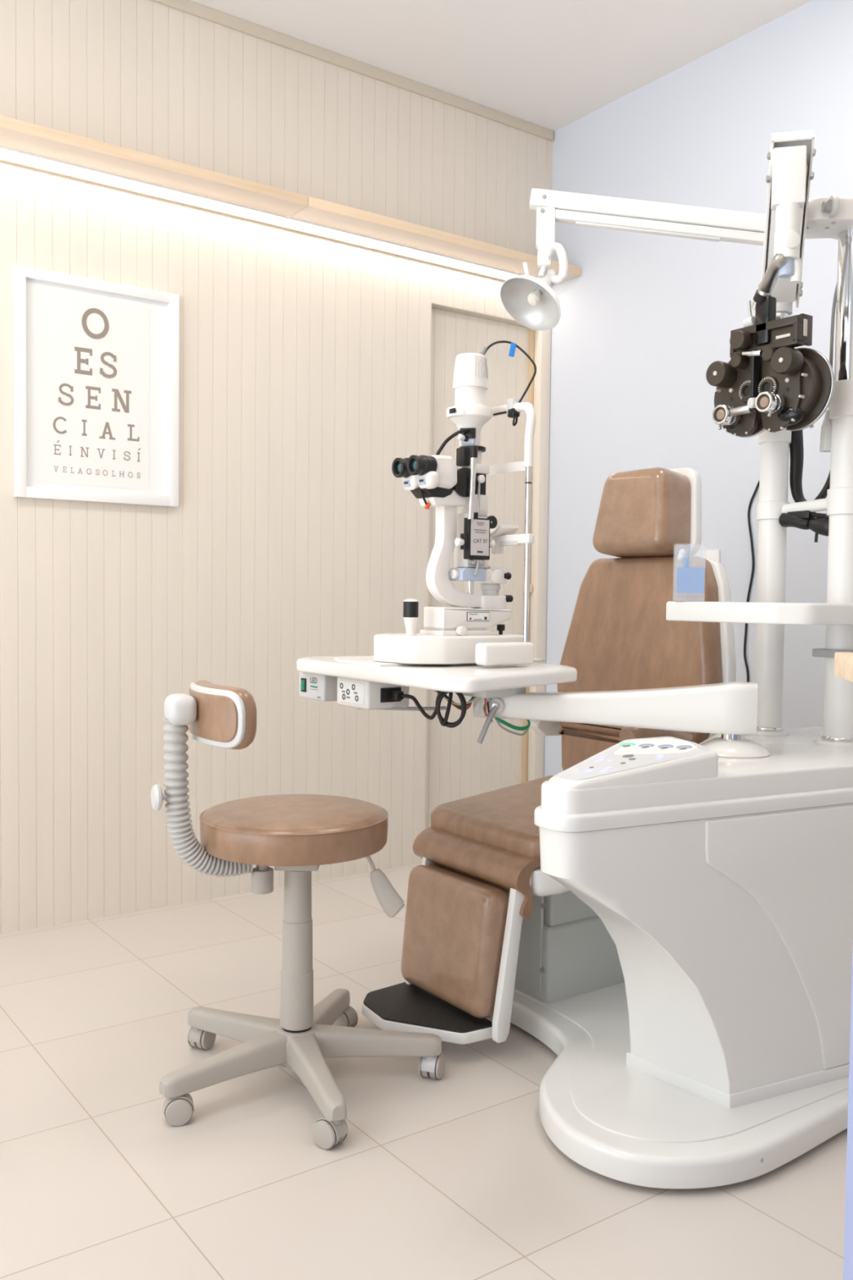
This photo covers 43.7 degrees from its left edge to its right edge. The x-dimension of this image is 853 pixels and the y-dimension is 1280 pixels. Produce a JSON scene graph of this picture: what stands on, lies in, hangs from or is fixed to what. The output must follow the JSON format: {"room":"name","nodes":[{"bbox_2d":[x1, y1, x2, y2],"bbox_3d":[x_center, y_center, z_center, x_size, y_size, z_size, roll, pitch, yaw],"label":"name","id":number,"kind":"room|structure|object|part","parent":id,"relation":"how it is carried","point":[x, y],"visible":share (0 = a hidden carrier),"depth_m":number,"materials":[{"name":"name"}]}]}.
{"room":"examination room","nodes":[
{"label":"examination room","id":0,"kind":"room"},
{"bbox_2d":[0,0,553,933],"bbox_3d":[-1.468,-0.637,3.427,4.930,3.220,0.060,-1,3,-36],"label":"wall","id":1,"kind":"structure","parent":0,"point":[304,359],"depth_m":3.90,"materials":[{"name":"beige wood"}]},
{"bbox_2d":[13,264,179,506],"bbox_3d":[-1.111,-0.843,3.617,0.559,0.745,0.028,-1,3,-36],"label":"framed poster","id":2,"kind":"object","parent":1,"relation":"attached to","point":[95,362],"visible":1,"depth_m":3.61,"materials":[{"name":"white paper"}]},
{"bbox_2d":[35,288,149,489],"bbox_3d":[-1.127,-0.840,3.613,0.385,0.631,0.001,-1,3,-36],"label":"print","id":3,"kind":"object","parent":2,"relation":"attached to","point":[92,348],"depth_m":3.61,"materials":[{"name":"white paper"}]},
{"bbox_2d":[0,115,581,284],"bbox_3d":[-1.300,-1.564,3.341,4.728,0.060,0.200,-1,3,-36],"label":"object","id":4,"kind":"object","parent":1,"relation":"attached to","point":[15,134],"depth_m":3.80,"materials":[{"name":"beige laminate"}]},
{"bbox_3d":[-1.353,-1.549,3.391,4.600,0.025,0.057,-1,3,-36],"label":"led strip","id":5,"kind":"part","parent":4,"relation":"part of","materials":[{"name":"white plastic"}]},
{"bbox_2d":[150,0,553,141],"bbox_3d":[-1.430,-2.223,3.330,4.922,0.041,0.012,-1,3,-36],"label":"trim","id":6,"kind":"structure","parent":1,"relation":"attached to","point":[188,6],"depth_m":4.14,"materials":[{"name":"beige wood"}]},
{"bbox_2d":[431,302,526,327],"bbox_3d":[0.271,-1.408,4.644,0.660,0.004,0.059,-1,3,-36],"label":"trim","id":7,"kind":"structure","parent":1,"relation":"attached to","point":[473,313],"depth_m":4.60,"materials":[{"name":"beige wood"}]},
{"bbox_2d":[425,307,534,829],"bbox_3d":[0.221,-0.234,4.692,0.598,2.344,0.078,-1,3,-36],"label":"door","id":8,"kind":"structure","parent":1,"relation":"in","point":[458,766],"depth_m":4.71,"materials":[{"name":"beige wood"}]},
{"bbox_3d":[0.461,-0.234,4.840,0.031,0.035,0.038,-1,3,-36],"label":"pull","id":9,"kind":"part","parent":8,"relation":"part of","materials":[{"name":"silver metal"}]},
{"bbox_2d":[0,863,847,1279],"bbox_3d":[-0.031,1.098,1.563,5.030,0.060,5.020,-1,3,-36],"label":"floor","id":10,"kind":"structure","parent":0,"point":[459,1175],"depth_m":2.15,"materials":[{"name":"tile"}]},
{"bbox_2d":[151,680,445,1149],"bbox_3d":[-0.309,0.561,2.451,0.646,0.935,0.660,-1,3,-36],"label":"stool","id":11,"kind":"object","parent":10,"relation":"on","point":[295,834],"visible":1,"depth_m":2.35,"materials":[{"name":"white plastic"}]},
{"bbox_3d":[-0.576,0.342,2.318,0.050,0.058,0.057,-1,3,-36],"label":"adjustment knob","id":12,"kind":"part","parent":11,"relation":"part of","materials":[{"name":"grey plastic"}]},
{"bbox_3d":[-0.482,0.162,2.328,0.040,0.098,0.293,-1,3,-31],"label":"panel","id":13,"kind":"part","parent":11,"relation":"part of","materials":[{"name":"brown leather"}]},
{"bbox_3d":[-0.443,0.937,2.357,0.307,0.065,0.067,-1,3,-39],"label":"leg","id":14,"kind":"part","parent":11,"relation":"part of","materials":[{"name":"beige plastic"}]},
{"bbox_3d":[-0.459,0.162,2.341,0.074,0.132,0.308,-1,3,-31],"label":"backrest","id":15,"kind":"part","parent":11,"relation":"part of","materials":[{"name":"brown leather"}]},
{"bbox_3d":[-0.457,0.928,2.573,0.307,0.065,0.067,2,3,32],"label":"leg","id":16,"kind":"part","parent":11,"relation":"part of","materials":[{"name":"beige plastic"}]},
{"bbox_3d":[-0.374,0.535,2.421,0.051,0.075,0.051,-1,3,-36],"label":"tension knob","id":17,"kind":"part","parent":11,"relation":"part of","materials":[{"name":"beige plastic"}]},
{"bbox_3d":[-0.304,0.428,2.454,0.429,0.086,0.429,-1,3,-36],"label":"seat","id":18,"kind":"part","parent":11,"relation":"part of","materials":[{"name":"brown leather"}]},
{"bbox_3d":[-0.234,0.941,2.304,0.067,0.065,0.307,0,3,-22],"label":"leg","id":19,"kind":"part","parent":11,"relation":"part of","materials":[{"name":"beige plastic"}]},
{"bbox_3d":[-0.256,0.927,2.652,0.067,0.065,0.307,1,2,14],"label":"leg","id":20,"kind":"part","parent":11,"relation":"part of","materials":[{"name":"beige plastic"}]},
{"bbox_3d":[-0.156,0.504,2.406,0.090,0.051,0.009,1,2,0],"label":"lever rod","id":21,"kind":"part","parent":11,"relation":"part of","materials":[{"name":"beige plastic"}]},
{"bbox_3d":[-0.119,0.935,2.486,0.307,0.065,0.067,1,2,-4],"label":"leg","id":22,"kind":"part","parent":11,"relation":"part of","materials":[{"name":"beige plastic"}]},
{"bbox_2d":[510,982,848,1189],"bbox_3d":[0.611,0.990,2.738,1.251,0.076,1.139,-1,3,-36],"label":"platform","id":23,"kind":"object","parent":10,"relation":"on","point":[616,1120],"visible":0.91,"depth_m":2.19,"materials":[{"name":"white plastic"}]},
{"bbox_2d":[361,466,736,1044],"bbox_3d":[0.309,0.234,2.901,1.000,1.460,0.734,-1,3,-36],"label":"chair","id":24,"kind":"object","parent":23,"relation":"on","point":[484,922],"visible":0.64,"depth_m":2.86,"materials":[{"name":"brown leather"}]},
{"bbox_2d":[400,864,508,1017],"bbox_3d":[0.063,0.768,2.739,0.095,0.318,0.362,-1,3,-36],"label":"cushion","id":25,"kind":"object","parent":24,"relation":"on","point":[456,919],"depth_m":2.68,"materials":[{"name":"brown leather"}]},
{"bbox_2d":[430,775,553,857],"bbox_3d":[0.346,0.488,2.940,0.526,0.118,0.552,-1,3,-36],"label":"seat cushion","id":26,"kind":"object","parent":24,"relation":"on","point":[501,820],"depth_m":2.86,"materials":[{"name":"brown leather"}]},
{"bbox_3d":[0.416,0.252,3.381,0.208,0.102,0.044,-1,3,-36],"label":"armrest","id":27,"kind":"part","parent":24,"relation":"part of","materials":[{"name":"white plastic"}]},
{"bbox_2d":[559,727,622,770],"bbox_3d":[0.574,0.367,3.099,0.077,0.178,0.524,-1,3,-36],"label":"lumbar cushion","id":28,"kind":"object","parent":24,"relation":"on","point":[579,744],"depth_m":3.20,"materials":[{"name":"brown leather"}]},
{"bbox_2d":[557,555,722,743],"bbox_3d":[0.615,0.024,3.112,0.133,0.532,0.600,-1,3,-36],"label":"cushion","id":29,"kind":"object","parent":24,"relation":"on","point":[620,637],"depth_m":3.08,"materials":[{"name":"brown leather"}]},
{"bbox_3d":[0.711,0.280,2.792,0.420,0.102,0.044,-1,3,-36],"label":"armrest","id":30,"kind":"part","parent":24,"relation":"part of","materials":[{"name":"white plastic"}]},
{"bbox_2d":[533,726,852,1108],"bbox_3d":[0.746,0.589,2.461,1.326,0.758,0.592,-1,3,-36],"label":"instrument stand console","id":31,"kind":"object","parent":23,"relation":"on","point":[722,888],"visible":0.94,"depth_m":2.23,"materials":[{"name":"white plastic"}]},
{"bbox_2d":[296,655,770,758],"bbox_3d":[0.218,0.155,2.695,0.755,0.196,1.078,-1,3,-36],"label":"table","id":32,"kind":"object","parent":31,"relation":"on","point":[729,709],"visible":0.9,"depth_m":2.51,"materials":[{"name":"white plastic"}]},
{"bbox_2d":[298,671,337,701],"bbox_3d":[-0.257,0.122,2.901,0.144,0.075,0.140,-1,3,-36],"label":"box","id":33,"kind":"object","parent":32,"relation":"attached to","point":[321,687],"visible":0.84,"depth_m":2.83,"materials":[{"name":"grey plastic"}]},
{"bbox_2d":[337,676,408,710],"bbox_3d":[-0.138,0.132,2.722,0.129,0.077,0.156,-1,3,-36],"label":"control box","id":34,"kind":"object","parent":32,"relation":"attached to","point":[359,694],"visible":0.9,"depth_m":2.66,"materials":[{"name":"white plastic"}]},
{"bbox_3d":[-0.189,0.133,2.687,0.004,0.052,0.118,-1,3,-36],"label":"key panel","id":35,"kind":"part","parent":34,"relation":"part of","materials":[{"name":"white plastic"}]},
{"bbox_2d":[380,687,400,702],"bbox_3d":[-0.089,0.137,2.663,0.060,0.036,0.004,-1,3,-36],"label":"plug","id":36,"kind":"object","parent":34,"relation":"attached to","point":[384,691],"depth_m":2.65,"materials":[{"name":"black plastic"}]},
{"bbox_2d":[389,690,466,728],"bbox_3d":[0.006,0.155,2.620,0.212,0.109,0.056,2,3,30],"label":"power cable","id":37,"kind":"object","parent":34,"relation":"attached to","point":[393,695],"visible":0.86,"depth_m":2.58,"materials":[{"name":"black plastic"}]},
{"bbox_3d":[-0.058,0.171,2.668,0.234,0.010,0.011,1,2,7],"label":"bracket rod","id":38,"kind":"part","parent":32,"relation":"part of","materials":[{"name":"grey plastic"}]},
{"bbox_3d":[-0.059,0.170,2.706,0.220,0.010,0.008,1,2,11],"label":"bracket rod","id":39,"kind":"part","parent":32,"relation":"part of","materials":[{"name":"grey plastic"}]},
{"bbox_3d":[0.023,0.053,2.822,0.520,0.006,0.340,-1,3,-36],"label":"rail plate","id":40,"kind":"part","parent":32,"relation":"part of","materials":[{"name":"white plastic"}]},
{"bbox_2d":[373,340,536,666],"bbox_3d":[0.074,-0.352,2.696,0.391,0.815,0.374,-1,3,-36],"label":"lamp","id":41,"kind":"object","parent":32,"relation":"on","point":[450,635],"visible":1,"depth_m":2.67,"materials":[{"name":"white plastic"}]},
{"bbox_3d":[-0.050,-0.389,2.652,0.004,0.016,0.026,-1,3,-36],"label":"icon plate","id":42,"kind":"part","parent":41,"relation":"part of","materials":[{"name":"blue"}]},
{"bbox_3d":[-0.039,-0.034,2.637,0.037,0.046,0.037,-1,3,-36],"label":"joystick stem","id":43,"kind":"part","parent":41,"relation":"part of","materials":[{"name":"white plastic"}]},
{"bbox_3d":[-0.011,-0.387,2.598,0.004,0.016,0.026,-1,3,-36],"label":"icon plate","id":44,"kind":"part","parent":41,"relation":"part of","materials":[{"name":"blue"}]},
{"bbox_3d":[-0.006,-0.351,2.630,0.025,0.039,0.006,-1,3,-36],"label":"tip lever","id":45,"kind":"part","parent":41,"relation":"part of","materials":[{"name":"black plastic"}]},
{"bbox_3d":[0.078,-0.211,2.711,0.169,0.256,0.038,-1,3,-36],"label":"microscope arm","id":46,"kind":"part","parent":41,"relation":"part of","materials":[{"name":"white"}]},
{"bbox_3d":[0.074,-0.019,2.719,0.155,0.013,0.100,-1,3,-36],"label":"slide plate","id":47,"kind":"part","parent":41,"relation":"part of","materials":[{"name":"white plastic"}]},
{"bbox_3d":[0.085,-0.245,2.667,0.024,0.021,0.021,-1,3,-36],"label":"slit knob","id":48,"kind":"part","parent":41,"relation":"part of","materials":[{"name":"white plastic"}]},
{"bbox_3d":[0.086,-0.509,2.670,0.015,0.017,0.020,2,3,36],"label":"lever knob","id":49,"kind":"part","parent":41,"relation":"part of","materials":[{"name":"white plastic"}]},
{"bbox_3d":[0.088,-0.023,2.658,0.024,0.024,0.018,-1,3,-36],"label":"finger knob","id":50,"kind":"part","parent":41,"relation":"part of","materials":[{"name":"white plastic"}]},
{"bbox_3d":[0.114,-0.389,2.661,0.022,0.176,0.016,0,3,-25],"label":"chrome rod","id":51,"kind":"part","parent":41,"relation":"part of","materials":[{"name":"white metal"}]},
{"bbox_3d":[0.118,-0.488,2.728,0.068,0.012,0.068,-1,3,-36],"label":"black plate","id":52,"kind":"part","parent":41,"relation":"part of","materials":[{"name":"black plastic"}]},
{"bbox_3d":[0.131,-0.059,2.702,0.072,0.023,0.002,-1,3,-36],"label":"rating plate","id":53,"kind":"part","parent":41,"relation":"part of","materials":[{"name":"grey plastic"}]},
{"bbox_3d":[0.132,-0.059,2.701,0.069,0.020,0.002,-1,3,-36],"label":"plate","id":54,"kind":"part","parent":41,"relation":"part of","materials":[{"name":"white plastic"}]},
{"bbox_3d":[0.132,-0.363,2.687,0.006,0.080,0.006,-1,3,-36],"label":"thin rod","id":55,"kind":"part","parent":41,"relation":"part of","materials":[{"name":"silver metal"}]},
{"bbox_3d":[0.135,-0.258,2.687,0.058,0.090,0.002,-1,3,-36],"label":"label plate","id":56,"kind":"part","parent":41,"relation":"part of","materials":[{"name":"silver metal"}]},
{"bbox_3d":[0.138,-0.405,2.678,0.012,0.020,0.020,2,3,37],"label":"white knob","id":57,"kind":"part","parent":41,"relation":"part of","materials":[{"name":"white plastic"}]},
{"bbox_3d":[0.161,-0.246,2.721,0.024,0.021,0.021,-1,3,-36],"label":"slit knob","id":58,"kind":"part","parent":41,"relation":"part of","materials":[{"name":"white plastic"}]},
{"bbox_3d":[0.185,-0.248,2.788,0.024,0.044,0.024,-1,3,-36],"label":"cup post","id":59,"kind":"part","parent":41,"relation":"part of","materials":[{"name":"white plastic"}]},
{"bbox_3d":[0.191,0.033,2.596,0.160,0.054,0.044,-1,3,-36],"label":"rail","id":60,"kind":"part","parent":41,"relation":"part of","materials":[{"name":"white plastic"}]},
{"bbox_3d":[0.208,-0.167,2.779,0.024,0.019,0.019,-1,3,-36],"label":"clamp knob","id":61,"kind":"part","parent":41,"relation":"part of","materials":[{"name":"black plastic"}]},
{"bbox_3d":[0.213,-0.108,2.785,0.024,0.019,0.019,-1,3,-36],"label":"clamp knob","id":62,"kind":"part","parent":41,"relation":"part of","materials":[{"name":"black plastic"}]},
{"bbox_3d":[0.255,-0.197,2.693,0.016,0.508,0.016,-1,3,-36],"label":"chin rest rod","id":63,"kind":"part","parent":41,"relation":"part of","materials":[{"name":"silver metal"}]},
{"bbox_2d":[432,689,530,735],"bbox_3d":[0.103,0.167,2.630,0.299,0.131,0.085,1,2,15],"label":"wire bundle","id":64,"kind":"object","parent":32,"relation":"hanging from","point":[458,705],"visible":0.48,"depth_m":2.60,"materials":[{"name":"green"}]},
{"bbox_3d":[0.149,0.206,2.600,0.051,0.096,0.026,1,2,3],"label":"clamp lever","id":65,"kind":"part","parent":32,"relation":"part of","materials":[{"name":"grey plastic"}]},
{"bbox_3d":[0.449,0.152,2.578,0.672,0.118,0.104,1,2,16],"label":"swing arm","id":66,"kind":"part","parent":32,"relation":"part of","materials":[{"name":"white plastic"}]},
{"bbox_3d":[0.720,0.218,2.500,0.053,0.040,0.053,-1,3,-36],"label":"pivot post","id":67,"kind":"part","parent":32,"relation":"part of","materials":[{"name":"silver metal"}]},
{"bbox_2d":[666,228,852,742],"bbox_3d":[0.966,-0.425,2.708,0.530,1.347,0.458,-1,3,-36],"label":"stand","id":68,"kind":"object","parent":31,"relation":"on","point":[771,612],"visible":0.73,"depth_m":2.64,"materials":[{"name":"white metal"}]},
{"bbox_2d":[500,188,793,331],"bbox_3d":[0.583,-1.024,2.821,0.777,0.364,0.167,1,2,8],"label":"lamp","id":69,"kind":"object","parent":68,"relation":"attached to","point":[531,301],"visible":0.85,"depth_m":2.84,"materials":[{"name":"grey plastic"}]},
{"bbox_3d":[0.272,-0.994,2.888,0.021,0.060,0.013,1,2,9],"label":"guide handle","id":70,"kind":"part","parent":69,"relation":"part of","materials":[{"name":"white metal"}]},
{"bbox_3d":[0.284,-0.925,2.872,0.156,0.155,0.183,-1,3,-36],"label":"lamp shade","id":71,"kind":"part","parent":69,"relation":"part of","materials":[{"name":"white metal"}]},
{"bbox_3d":[0.292,-0.927,2.879,0.036,0.043,0.036,1,2,8],"label":"bulb","id":72,"kind":"part","parent":69,"relation":"part of","materials":[{"name":"white glass"}]},
{"bbox_3d":[0.318,-1.006,2.877,0.031,0.051,0.016,1,2,8],"label":"guide handle","id":73,"kind":"part","parent":69,"relation":"part of","materials":[{"name":"white metal"}]},
{"bbox_3d":[0.608,-1.140,2.843,0.663,0.132,0.046,1,2,6],"label":"arm","id":74,"kind":"part","parent":69,"relation":"part of","materials":[{"name":"white metal"}]},
{"bbox_3d":[0.607,-1.104,2.844,0.591,0.103,0.034,1,2,6],"label":"arm","id":75,"kind":"part","parent":69,"relation":"part of","materials":[{"name":"white metal"}]},
{"bbox_2d":[674,545,704,600],"bbox_3d":[0.671,-0.172,2.720,0.075,0.146,0.057,1,2,6],"label":"dispenser","id":76,"kind":"object","parent":68,"relation":"on","point":[690,580],"visible":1,"depth_m":2.69,"materials":[{"name":"blue plastic"}]},
{"bbox_2d":[677,548,686,560],"bbox_3d":[0.654,-0.218,2.724,0.025,0.032,0.018,-1,3,-36],"label":"tuft","id":77,"kind":"object","parent":76,"relation":"in","point":[682,553],"visible":1,"depth_m":2.72,"materials":[{"name":"white paper"}]},
{"bbox_2d":[682,557,688,567],"bbox_3d":[0.663,-0.166,2.716,0.020,0.089,0.012,1,2,6],"label":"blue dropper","id":78,"kind":"object","parent":76,"relation":"in","point":[685,559],"visible":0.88,"depth_m":2.71,"materials":[{"name":"blue plastic"}]},
{"bbox_2d":[674,592,703,595],"bbox_3d":[0.671,-0.118,2.723,0.066,0.004,0.046,1,2,6],"label":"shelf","id":79,"kind":"object","parent":76,"relation":"attached to","point":[687,593],"depth_m":2.70,"materials":[{"name":"white plastic"}]},
{"bbox_2d":[666,600,852,625],"bbox_3d":[0.961,-0.070,2.723,0.530,0.050,0.458,-1,3,-36],"label":"tray","id":80,"kind":"object","parent":68,"relation":"on","point":[760,612],"depth_m":2.52,"materials":[{"name":"white plastic"}]},
{"bbox_3d":[0.924,-0.166,2.850,0.073,0.817,0.073,-1,3,-36],"label":"post","id":81,"kind":"part","parent":68,"relation":"part of","materials":[{"name":"white metal"}]},
{"bbox_2d":[706,129,852,437],"bbox_3d":[0.885,-0.842,2.644,0.406,0.667,0.356,-1,3,-36],"label":"phoropter","id":82,"kind":"object","parent":68,"relation":"hanging from","point":[767,383],"visible":0.99,"depth_m":2.54,"materials":[{"name":"black metal"}]},
{"bbox_3d":[0.731,-0.558,2.638,0.003,0.037,0.037,-1,3,-36],"label":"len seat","id":83,"kind":"part","parent":82,"relation":"part of","materials":[{"name":"brown glass"}]},
{"bbox_3d":[0.787,-0.614,2.671,0.014,0.209,0.110,-1,3,-36],"label":"plate","id":84,"kind":"part","parent":82,"relation":"part of","materials":[{"name":"brown metal"}]},
{"bbox_3d":[0.777,-0.740,2.631,0.033,0.046,0.046,-1,3,-36],"label":"level knob","id":85,"kind":"part","parent":82,"relation":"part of","materials":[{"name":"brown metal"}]},
{"bbox_3d":[0.771,-0.562,2.606,0.021,0.024,0.053,-2,3,-44],"label":"cylinder arm","id":86,"kind":"part","parent":82,"relation":"part of","materials":[{"name":"silver metal"}]},
{"bbox_3d":[0.802,-0.816,2.635,0.008,0.048,0.014,-1,3,-36],"label":"lock lever","id":87,"kind":"part","parent":82,"relation":"part of","materials":[{"name":"silver metal"}]},
{"bbox_3d":[0.791,-0.573,2.570,0.025,0.027,0.028,0,2,-18],"label":"cylinder arm","id":88,"kind":"part","parent":82,"relation":"part of","materials":[{"name":"grey plastic"}]},
{"bbox_3d":[0.806,-0.566,2.534,0.003,0.037,0.037,-1,3,-36],"label":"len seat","id":89,"kind":"part","parent":82,"relation":"part of","materials":[{"name":"brown metal"}]},
{"bbox_3d":[0.859,-0.609,2.571,0.014,0.209,0.110,-1,3,-36],"label":"plate","id":90,"kind":"part","parent":82,"relation":"part of","materials":[{"name":"brown metal"}]},
{"bbox_3d":[0.866,-1.003,2.569,0.092,0.339,0.306,1,2,14],"label":"channel arm","id":91,"kind":"part","parent":82,"relation":"part of","materials":[{"name":"white metal"}]},
{"bbox_3d":[0.904,-0.740,2.538,0.040,0.070,0.010,-1,3,-36],"label":"plate","id":92,"kind":"part","parent":82,"relation":"part of","materials":[{"name":"brown metal"}]},
{"bbox_3d":[0.964,-1.027,2.523,0.013,0.052,0.052,1,2,0],"label":"tilt knob","id":93,"kind":"part","parent":82,"relation":"part of","materials":[{"name":"grey plastic"}]},
{"bbox_3d":[0.932,-0.839,2.822,0.054,0.530,0.054,-1,3,-36],"label":"chrome post","id":94,"kind":"part","parent":68,"relation":"part of","materials":[{"name":"white metal"}]},
{"bbox_2d":[778,510,829,542],"bbox_3d":[0.998,-0.292,2.738,0.055,0.083,0.182,-1,3,-36],"label":"diagnostic handpiece","id":95,"kind":"object","parent":68,"relation":"hanging from","point":[818,522],"visible":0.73,"depth_m":2.74,"materials":[{"name":"black plastic"}]},
{"bbox_3d":[0.975,-0.324,2.768,0.030,0.022,0.070,-1,3,-33],"label":"hook plate","id":96,"kind":"part","parent":95,"relation":"part of","materials":[{"name":"black plastic"}]},
{"bbox_2d":[814,533,818,542],"bbox_3d":[1.000,-0.263,2.731,0.008,0.025,0.010,-1,3,-36],"label":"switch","id":97,"kind":"object","parent":95,"relation":"attached to","point":[816,535],"depth_m":2.73,"materials":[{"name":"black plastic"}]},
{"bbox_3d":[1.014,-0.312,2.707,0.028,0.032,0.089,-1,3,-36],"label":"arm","id":98,"kind":"part","parent":95,"relation":"part of","materials":[{"name":"black plastic"}]},
{"bbox_2d":[789,429,830,502],"bbox_3d":[1.025,-0.459,2.802,0.045,0.230,0.170,-1,3,-36],"label":"cable loop","id":99,"kind":"object","parent":68,"relation":"hanging from","point":[796,446],"visible":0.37,"depth_m":2.83,"materials":[{"name":"black rubber"}]},
{"bbox_2d":[819,281,837,452],"bbox_3d":[1.022,-0.716,2.667,0.050,0.483,0.036,1,2,0],"label":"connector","id":100,"kind":"object","parent":68,"relation":"hanging from","point":[826,428],"visible":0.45,"depth_m":2.66,"materials":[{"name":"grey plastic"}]},
{"bbox_3d":[1.048,-0.192,2.660,0.083,0.887,0.083,-1,3,-36],"label":"post","id":101,"kind":"part","parent":68,"relation":"part of","materials":[{"name":"white metal"}]},
{"bbox_3d":[1.055,-0.825,2.634,0.076,0.400,0.076,-1,3,-36],"label":"chrome post","id":102,"kind":"part","parent":68,"relation":"part of","materials":[{"name":"white metal"}]},
{"bbox_3d":[1.008,0.652,2.390,0.998,0.579,0.009,0,3,-27],"label":"panel","id":103,"kind":"part","parent":31,"relation":"part of","materials":[{"name":"white plastic"}]},
{"bbox_2d":[834,652,852,1279],"bbox_3d":[0.926,0.573,0.800,1.100,1.075,0.600,1,2,11],"label":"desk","id":104,"kind":"object","parent":10,"relation":"on","point":[843,661],"visible":1,"depth_m":1.17,"materials":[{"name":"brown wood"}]},
{"bbox_3d":[0.424,0.575,0.908,0.022,1.049,0.560,1,2,11],"label":"panel","id":105,"kind":"part","parent":104,"relation":"part of","materials":[{"name":"blue laminate"}]},
{"bbox_2d":[189,0,812,132],"bbox_3d":[0.008,-2.179,1.429,5.030,0.060,5.020,-1,3,-36],"label":"ceiling","id":106,"kind":"structure","parent":0,"point":[550,64],"depth_m":3.98,"materials":[{"name":"white paint"}]},
{"bbox_2d":[543,0,852,777],"bbox_3d":[1.988,-0.576,2.938,0.100,3.220,5.020,-1,3,-36],"label":"wall","id":107,"kind":"structure","parent":0,"point":[637,336],"depth_m":4.14,"materials":[{"name":"white paint"}]},
{"bbox_2d":[527,329,551,781],"bbox_3d":[0.504,-0.237,4.862,0.059,2.350,0.074,-1,3,-36],"label":"trim","id":108,"kind":"structure","parent":107,"relation":"attached to","point":[542,339],"depth_m":4.82,"materials":[{"name":"beige wood"}]},
{"bbox_2d":[693,549,720,562],"bbox_3d":[1.080,-0.250,4.106,0.014,0.192,0.120,-1,3,-36],"label":"wall plate","id":109,"kind":"object","parent":107,"relation":"attached to","point":[715,555],"visible":0.11,"depth_m":4.08,"materials":[{"name":"white plastic"}]},
{"bbox_2d":[743,480,759,682],"bbox_3d":[1.201,0.167,3.949,0.010,1.534,0.066,-1,3,-36],"label":"cable","id":110,"kind":"object","parent":107,"relation":"attached to","point":[757,485],"visible":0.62,"depth_m":3.94,"materials":[{"name":"black plastic"}]}
]}

